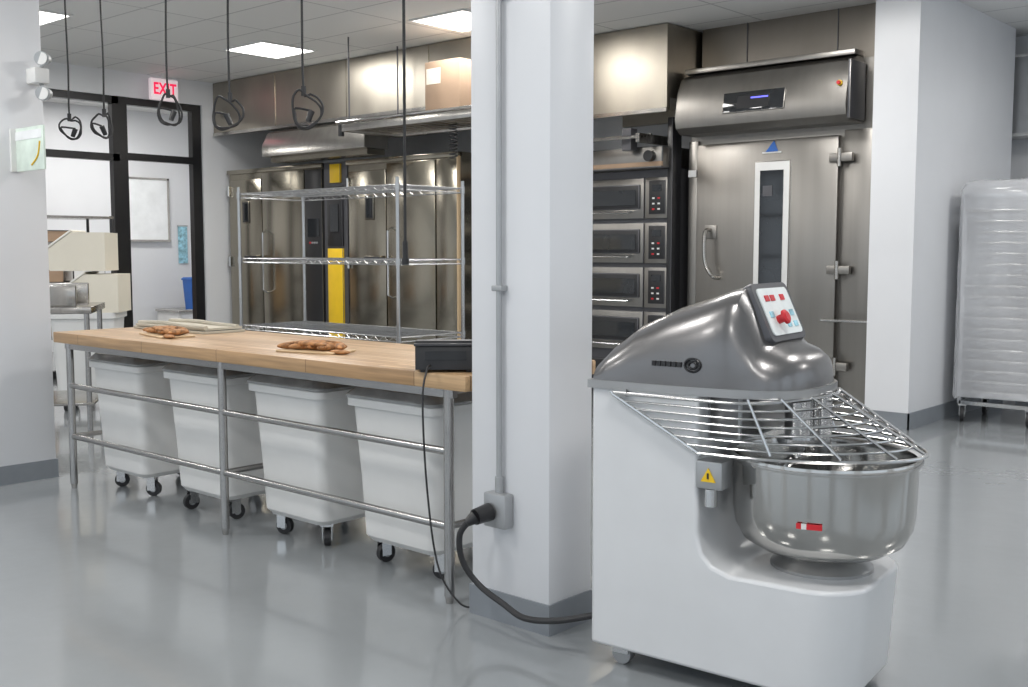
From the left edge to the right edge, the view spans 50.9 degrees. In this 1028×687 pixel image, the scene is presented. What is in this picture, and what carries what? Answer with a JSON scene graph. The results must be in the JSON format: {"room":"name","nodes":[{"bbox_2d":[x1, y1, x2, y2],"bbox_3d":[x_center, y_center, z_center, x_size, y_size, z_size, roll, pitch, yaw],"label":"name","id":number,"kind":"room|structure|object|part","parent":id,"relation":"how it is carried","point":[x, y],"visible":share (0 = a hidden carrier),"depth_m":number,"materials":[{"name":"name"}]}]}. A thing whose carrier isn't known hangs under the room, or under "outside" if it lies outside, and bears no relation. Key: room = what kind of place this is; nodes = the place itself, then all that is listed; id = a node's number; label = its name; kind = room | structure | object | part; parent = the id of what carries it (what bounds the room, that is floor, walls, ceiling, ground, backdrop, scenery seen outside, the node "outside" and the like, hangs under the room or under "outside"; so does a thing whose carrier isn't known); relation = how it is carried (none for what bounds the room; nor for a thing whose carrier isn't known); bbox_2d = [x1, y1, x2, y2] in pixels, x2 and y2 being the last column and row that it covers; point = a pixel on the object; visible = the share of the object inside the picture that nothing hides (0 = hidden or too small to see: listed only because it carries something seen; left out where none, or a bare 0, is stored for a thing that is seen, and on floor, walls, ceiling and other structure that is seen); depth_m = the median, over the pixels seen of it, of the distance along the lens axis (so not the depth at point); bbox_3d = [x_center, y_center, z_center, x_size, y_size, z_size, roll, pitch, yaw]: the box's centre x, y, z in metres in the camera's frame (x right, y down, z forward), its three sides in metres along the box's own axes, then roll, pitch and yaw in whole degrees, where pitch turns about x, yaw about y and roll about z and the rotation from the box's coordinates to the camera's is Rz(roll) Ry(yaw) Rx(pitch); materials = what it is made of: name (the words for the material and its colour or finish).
{"room":"commercial kitchen","nodes":[
{"label":"commercial kitchen","id":0,"kind":"room"},
{"bbox_2d":[0,0,58,485],"bbox_3d":[-3.152,-0.866,6.521,0.466,3.400,0.476,4,7,42],"label":"wall","id":1,"kind":"structure","parent":0,"point":[27,422],"depth_m":6.45,"materials":[{"name":"paint"}]},
{"bbox_2d":[9,124,45,171],"bbox_3d":[-2.809,-1.130,6.266,0.370,0.250,0.070,4,7,42],"label":"sign","id":2,"kind":"object","parent":1,"relation":"attached to","point":[27,144],"visible":1,"depth_m":6.27,"materials":[{"name":"white plastic"}]},
{"bbox_2d":[26,51,52,100],"bbox_3d":[-2.791,-1.565,6.361,0.222,0.283,0.116,4,7,42],"label":"emergency light","id":3,"kind":"object","parent":1,"relation":"attached to","point":[39,75],"visible":1,"depth_m":6.33,"materials":[{"name":"white plastic"}]},
{"bbox_2d":[43,101,191,351],"bbox_3d":[-6.947,-1.526,14.146,0.100,3.400,8.000,4,7,42],"label":"wall","id":4,"kind":"structure","parent":0,"point":[74,187],"depth_m":15.66,"materials":[{"name":"paint"}]},
{"bbox_2d":[129,177,170,241],"bbox_3d":[-5.343,-1.954,15.781,0.060,0.930,0.680,4,7,42],"label":"whiteboard","id":5,"kind":"object","parent":4,"relation":"attached to","point":[149,197],"visible":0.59,"depth_m":15.80,"materials":[{"name":"white metal"}]},
{"bbox_2d":[177,225,187,262],"bbox_3d":[-4.985,-1.494,16.260,0.013,0.570,0.170,4,7,42],"label":"poster","id":6,"kind":"object","parent":4,"relation":"attached to","point":[182,229],"visible":1,"depth_m":16.25,"materials":[{"name":"blue paper"}]},
{"bbox_2d":[44,62,322,323],"bbox_3d":[-6.647,-1.157,9.877,0.150,3.400,12.400,4,7,42],"label":"wall","id":7,"kind":"structure","parent":0,"point":[222,154],"depth_m":13.09,"materials":[{"name":"paint"}]},
{"bbox_2d":[46,89,124,378],"bbox_3d":[-5.167,-1.160,11.544,0.090,3.120,2.050,4,7,42],"label":"window","id":8,"kind":"structure","parent":7,"relation":"in","point":[113,156],"depth_m":12.14,"materials":[{"name":"black metal"}]},
{"bbox_2d":[118,96,205,327],"bbox_3d":[-4.135,-1.260,12.697,0.090,3.120,1.050,4,7,42],"label":"door","id":9,"kind":"structure","parent":7,"relation":"in","point":[194,160],"depth_m":12.87,"materials":[{"name":"black metal"}]},
{"bbox_2d":[323,116,690,162],"bbox_3d":[0.394,-1.326,11.834,8.050,3.400,0.100,4,7,42],"label":"wall","id":10,"kind":"structure","parent":0,"point":[606,126],"depth_m":12.56,"materials":[{"name":"paint"}]},
{"bbox_2d":[0,352,1027,686],"bbox_3d":[-1.885,0.849,7.003,18.000,0.100,14.200,4,7,42],"label":"floor","id":11,"kind":"structure","parent":0,"point":[104,583],"depth_m":4.35,"materials":[{"name":"grey concrete"}]},
{"bbox_2d":[49,283,104,437],"bbox_3d":[-3.467,0.112,8.326,0.520,1.140,0.800,-1,5,-14],"label":"table","id":12,"kind":"object","parent":11,"relation":"on","point":[65,298],"visible":0.44,"depth_m":8.03,"materials":[{"name":"metal"}]},
{"bbox_2d":[47,215,113,339],"bbox_3d":[-4.679,-0.438,11.137,0.540,1.750,0.940,4,7,42],"label":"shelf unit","id":13,"kind":"object","parent":11,"relation":"on","point":[54,276],"visible":0.16,"depth_m":10.97,"materials":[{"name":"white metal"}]},
{"bbox_2d":[48,230,130,410],"bbox_3d":[-3.763,-0.210,9.525,0.653,1.573,0.440,0,5,-5],"label":"dough sheeter","id":14,"kind":"object","parent":11,"relation":"on","point":[75,250],"visible":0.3,"depth_m":9.31,"materials":[{"name":"beige plastic"}]},
{"bbox_2d":[88,353,179,495],"bbox_3d":[-2.080,0.442,6.416,0.585,0.812,0.660,4,7,42],"label":"bin","id":15,"kind":"object","parent":11,"relation":"on","point":[147,426],"visible":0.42,"depth_m":6.14,"materials":[{"name":"white plastic"}]},
{"bbox_2d":[155,307,192,320],"bbox_3d":[-4.801,-0.251,15.995,0.640,0.540,0.740,4,7,42],"label":"countertop","id":16,"kind":"structure","parent":11,"relation":"on","point":[164,314],"depth_m":15.66,"materials":[{"name":"white plastic"}]},
{"bbox_2d":[181,277,192,308],"bbox_3d":[-4.707,-0.745,15.908,0.330,0.460,0.264,4,7,42],"label":"recycling bin","id":17,"kind":"object","parent":16,"relation":"on","point":[187,281],"visible":0.33,"depth_m":15.82,"materials":[{"name":"blue plastic"}]},
{"bbox_2d":[162,362,265,518],"bbox_3d":[-1.468,0.489,5.872,0.585,0.812,0.660,4,7,42],"label":"bin","id":18,"kind":"object","parent":11,"relation":"on","point":[197,432],"visible":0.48,"depth_m":5.61,"materials":[{"name":"white plastic"}]},
{"bbox_2d":[227,163,325,336],"bbox_3d":[-2.401,-0.915,13.111,1.830,2.360,1.372,4,7,42],"label":"oven","id":19,"kind":"object","parent":11,"relation":"on","point":[271,293],"visible":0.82,"depth_m":12.59,"materials":[{"name":"silver metal"}]},
{"bbox_2d":[247,373,364,544],"bbox_3d":[-0.886,0.534,5.355,0.585,0.812,0.660,4,7,42],"label":"bin","id":20,"kind":"object","parent":11,"relation":"on","point":[321,462],"visible":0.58,"depth_m":5.09,"materials":[{"name":"white plastic"}]},
{"bbox_2d":[53,327,595,603],"bbox_3d":[-1.179,0.460,5.584,3.390,0.920,0.820,4,7,42],"label":"work table","id":21,"kind":"object","parent":11,"relation":"on","point":[376,365],"visible":0.65,"depth_m":5.12,"materials":[{"name":"wood"},{"name":"steel"}]},
{"bbox_2d":[139,325,195,338],"bbox_3d":[-1.950,-0.071,6.066,0.196,0.053,0.518,-4,6,-37],"label":"bread loaf","id":22,"kind":"object","parent":21,"relation":"on","point":[168,331],"visible":1,"depth_m":5.97,"materials":[{"name":"brown food"}]},
{"bbox_2d":[134,318,244,333],"bbox_3d":[-1.969,-0.111,6.524,0.800,0.052,0.303,4,7,42],"label":"cloth","id":23,"kind":"object","parent":21,"relation":"on","point":[196,326],"visible":0.95,"depth_m":6.41,"materials":[{"name":"beige fabric"}]},
{"bbox_2d":[276,340,355,354],"bbox_3d":[-0.938,0.013,5.101,0.472,0.053,0.178,3,6,27],"label":"bread loaf","id":24,"kind":"object","parent":21,"relation":"on","point":[327,347],"visible":1,"depth_m":5.05,"materials":[{"name":"brown food"}]},
{"bbox_2d":[414,339,471,371],"bbox_3d":[-0.269,0.045,4.318,0.250,0.125,0.200,0,5,-1],"label":"scale","id":25,"kind":"object","parent":21,"relation":"on","point":[441,354],"visible":0.79,"depth_m":4.23,"materials":[{"name":"black plastic"}]},
{"bbox_2d":[324,161,349,338],"bbox_3d":[-1.574,-0.849,12.351,0.400,2.360,1.210,4,7,42],"label":"panel","id":26,"kind":"object","parent":11,"relation":"on","point":[336,212],"visible":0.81,"depth_m":11.87,"materials":[{"name":"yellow metal"}]},
{"bbox_2d":[236,177,465,343],"bbox_3d":[-1.213,-0.212,7.842,1.810,1.870,0.640,4,7,42],"label":"wire shelving rack","id":27,"kind":"object","parent":11,"relation":"on","point":[397,332],"visible":0.77,"depth_m":7.58,"materials":[{"name":"silver metal"}]},
{"bbox_2d":[346,151,471,344],"bbox_3d":[-0.770,-0.789,11.663,1.700,2.360,1.372,4,7,42],"label":"oven","id":28,"kind":"object","parent":11,"relation":"on","point":[428,293],"visible":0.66,"depth_m":11.08,"materials":[{"name":"silver metal"}]},
{"bbox_2d":[346,386,472,578],"bbox_3d":[-0.326,0.577,4.858,0.585,0.812,0.660,4,7,42],"label":"bin","id":29,"kind":"object","parent":11,"relation":"on","point":[393,477],"visible":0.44,"depth_m":4.60,"materials":[{"name":"white plastic"}]},
{"bbox_2d":[422,365,468,607],"bbox_3d":[-0.204,0.563,4.173,0.285,0.955,0.104,1,5,13],"label":"power cord","id":30,"kind":"object","parent":11,"relation":"on","point":[428,366],"visible":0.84,"depth_m":4.17,"materials":[{"name":"black rubber"}]},
{"bbox_2d":[456,155,460,338],"bbox_3d":[-0.532,-0.653,10.434,0.024,2.300,0.100,4,7,42],"label":"post","id":31,"kind":"object","parent":11,"relation":"on","point":[458,157],"visible":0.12,"depth_m":10.40,"materials":[{"name":"silver metal"}]},
{"bbox_2d":[592,117,688,377],"bbox_3d":[0.982,-0.814,10.553,1.585,2.600,1.070,4,7,42],"label":"oven","id":32,"kind":"object","parent":11,"relation":"on","point":[641,194],"visible":0.55,"depth_m":10.13,"materials":[{"name":"grey metal"}]},
{"bbox_2d":[587,282,928,686],"bbox_3d":[0.830,0.448,3.562,1.023,1.292,0.616,3,6,35],"label":"mixer","id":33,"kind":"object","parent":11,"relation":"on","point":[721,547],"visible":1,"depth_m":3.39,"materials":[{"name":"metal"}]},
{"bbox_2d":[456,503,591,623],"bbox_3d":[0.038,0.795,3.845,0.585,0.375,0.121,4,7,42],"label":"power cable","id":34,"kind":"object","parent":33,"relation":"attached to","point":[484,513],"visible":0.99,"depth_m":3.96,"materials":[{"name":"black plastic"}]},
{"bbox_3d":[0.839,-0.093,3.509,0.158,0.206,0.300,3,6,35],"label":"control panel","id":35,"kind":"part","parent":33,"relation":"part of","materials":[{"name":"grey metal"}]},
{"bbox_2d":[729,437,923,562],"bbox_3d":[0.988,0.504,3.454,0.598,0.316,0.598,3,6,35],"label":"bowl","id":36,"kind":"object","parent":33,"relation":"on","point":[795,511],"depth_m":3.23,"materials":[{"name":"metal"}]},
{"bbox_2d":[675,48,873,419],"bbox_3d":[2.214,-0.902,9.255,1.795,3.000,0.470,4,7,42],"label":"oven","id":37,"kind":"object","parent":11,"relation":"on","point":[780,149],"visible":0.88,"depth_m":9.09,"materials":[{"name":"silver metal"}]},
{"bbox_2d":[952,178,1027,427],"bbox_3d":[4.066,-0.349,8.835,0.675,1.971,0.723,4,7,42],"label":"rack","id":38,"kind":"object","parent":11,"relation":"on","point":[991,348],"visible":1,"depth_m":8.60,"materials":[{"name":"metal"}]},
{"bbox_3d":[4.069,-0.289,8.838,0.602,1.850,0.723,4,7,42],"label":"rack frame","id":39,"kind":"part","parent":38,"relation":"part of","materials":[{"name":"metal"}]},
{"bbox_2d":[469,0,593,636],"bbox_3d":[0.066,-0.648,4.006,0.402,3.400,0.266,4,7,42],"label":"column","id":40,"kind":"structure","parent":0,"point":[539,566],"depth_m":3.94,"materials":[{"name":"paint"}]},
{"bbox_2d":[484,0,512,529],"bbox_3d":[-0.058,-0.825,3.899,0.110,3.030,0.050,4,7,42],"label":"conduit","id":41,"kind":"object","parent":40,"relation":"attached to","point":[502,503],"visible":0.99,"depth_m":3.96,"materials":[{"name":"grey metal"}]},
{"bbox_2d":[39,0,1027,115],"bbox_3d":[-1.863,-2.631,6.614,18.150,0.100,14.400,4,7,42],"label":"ceiling","id":42,"kind":"structure","parent":0,"point":[133,30],"depth_m":9.62,"materials":[{"name":"tile"}]},
{"bbox_2d":[39,9,72,25],"bbox_3d":[-4.224,-2.794,9.182,0.660,0.015,0.660,4,7,42],"label":"ceiling light","id":43,"kind":"object","parent":42,"relation":"in","point":[46,17],"depth_m":9.23,"materials":[{"name":"white plastic"}]},
{"bbox_2d":[58,0,81,139],"bbox_3d":[-2.977,-1.996,7.201,0.104,1.267,0.124,4,7,42],"label":"power cord","id":44,"kind":"object","parent":42,"relation":"hanging from","point":[74,130],"visible":1,"depth_m":7.23,"materials":[{"name":"black rubber"}]},
{"bbox_2d":[90,0,112,138],"bbox_3d":[-2.646,-1.956,6.882,0.136,1.291,0.099,-2,5,-18],"label":"power cord","id":45,"kind":"object","parent":42,"relation":"hanging from","point":[104,114],"visible":1,"depth_m":6.90,"materials":[{"name":"black rubber"}]},
{"bbox_2d":[148,73,177,101],"bbox_3d":[-3.991,-2.919,12.296,0.067,0.305,0.340,4,7,42],"label":"exit sign","id":46,"kind":"object","parent":42,"relation":"hanging from","point":[157,87],"visible":0.85,"depth_m":12.25,"materials":[{"name":"white plastic"}]},
{"bbox_2d":[157,0,182,125],"bbox_3d":[-2.049,-1.925,6.384,0.103,1.265,0.118,2,5,25],"label":"power cord","id":47,"kind":"object","parent":42,"relation":"hanging from","point":[173,113],"visible":1,"depth_m":6.41,"materials":[{"name":"black rubber"}]},
{"bbox_2d":[212,0,244,130],"bbox_3d":[-1.589,-1.851,5.960,0.143,1.340,0.122,4,7,42],"label":"power cord","id":48,"kind":"object","parent":42,"relation":"hanging from","point":[227,117],"visible":1,"depth_m":5.99,"materials":[{"name":"black rubber"}]},
{"bbox_2d":[223,40,316,58],"bbox_3d":[-2.441,-2.934,10.802,0.660,0.015,0.660,4,7,42],"label":"ceiling light","id":49,"kind":"object","parent":42,"relation":"in","point":[261,48],"depth_m":10.75,"materials":[{"name":"white plastic"}]},
{"bbox_2d":[291,0,323,129],"bbox_3d":[-1.069,-1.791,5.533,0.104,1.385,0.146,4,7,42],"label":"power cord","id":50,"kind":"object","parent":42,"relation":"hanging from","point":[302,90],"visible":1,"depth_m":5.56,"materials":[{"name":"black rubber"}]},
{"bbox_2d":[213,37,470,137],"bbox_3d":[-1.269,-2.721,11.982,4.890,0.625,1.612,4,7,42],"label":"exhaust hood","id":51,"kind":"object","parent":42,"relation":"attached to","point":[265,99],"visible":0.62,"depth_m":11.49,"materials":[{"name":"silver metal"}]},
{"bbox_2d":[262,123,387,163],"bbox_3d":[-2.064,-2.172,11.633,1.750,0.360,0.320,4,7,42],"label":"canopy","id":52,"kind":"object","parent":51,"relation":"attached to","point":[321,142],"visible":0.88,"depth_m":11.50,"materials":[{"name":"silver metal"}]},
{"bbox_2d":[336,37,470,158],"bbox_3d":[-0.752,-2.265,9.919,2.030,1.198,0.712,4,7,42],"label":"frame","id":53,"kind":"object","parent":42,"relation":"hanging from","point":[452,120],"visible":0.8,"depth_m":9.93,"materials":[{"name":"silver metal"}]},
{"bbox_2d":[425,57,470,110],"bbox_3d":[-0.513,-2.301,9.830,0.440,0.504,0.402,4,7,42],"label":"cardboard box","id":54,"kind":"object","parent":53,"relation":"on","point":[448,81],"visible":0.47,"depth_m":9.63,"materials":[{"name":"beige cardboard"}]},
{"bbox_2d":[402,0,408,264],"bbox_3d":[-0.516,-1.406,5.045,0.100,2.070,0.100,4,7,42],"label":"power cord","id":55,"kind":"object","parent":42,"relation":"hanging from","point":[405,260],"visible":1,"depth_m":5.08,"materials":[{"name":"black rubber"}]},
{"bbox_2d":[409,8,470,32],"bbox_3d":[-0.450,-2.816,9.434,0.660,0.015,0.660,4,7,42],"label":"ceiling light","id":56,"kind":"object","parent":42,"relation":"in","point":[459,20],"depth_m":9.39,"materials":[{"name":"white plastic"}]},
{"bbox_2d":[593,23,702,127],"bbox_3d":[1.240,-2.501,10.248,1.120,0.765,0.942,4,7,42],"label":"exhaust hood","id":57,"kind":"object","parent":42,"relation":"attached to","point":[639,73],"visible":0.6,"depth_m":9.78,"materials":[{"name":"silver metal"}]},
{"bbox_2d":[864,0,1015,412],"bbox_3d":[3.681,-1.101,9.229,0.353,3.400,2.230,4,7,42],"label":"column","id":58,"kind":"structure","parent":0,"point":[943,90],"depth_m":8.52,"materials":[{"name":"white paint"}]},
{"bbox_2d":[702,3,875,67],"bbox_3d":[2.404,-1.117,9.418,1.798,3.400,0.048,4,7,42],"label":"cladding","id":59,"kind":"object","parent":58,"relation":"attached to","point":[848,27],"visible":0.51,"depth_m":9.27,"materials":[{"name":"silver metal"}]},
{"bbox_2d":[863,397,1002,429],"bbox_3d":[3.682,0.529,9.362,0.365,0.130,2.242,4,7,42],"label":"baseboard","id":60,"kind":"structure","parent":58,"relation":"attached to","point":[903,421],"depth_m":8.64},
{"bbox_2d":[1010,35,1027,178],"bbox_3d":[6.743,-1.046,8.600,7.750,3.400,0.100,4,7,42],"label":"wall","id":61,"kind":"structure","parent":0,"point":[1019,150],"depth_m":10.21,"materials":[{"name":"paint"}]},
{"bbox_2d":[1012,53,1027,139],"bbox_3d":[5.187,-2.244,9.572,1.500,0.740,0.370,4,7,42],"label":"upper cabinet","id":62,"kind":"object","parent":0,"point":[1020,99],"depth_m":9.86,"materials":[{"name":"grey metal"}]}
]}

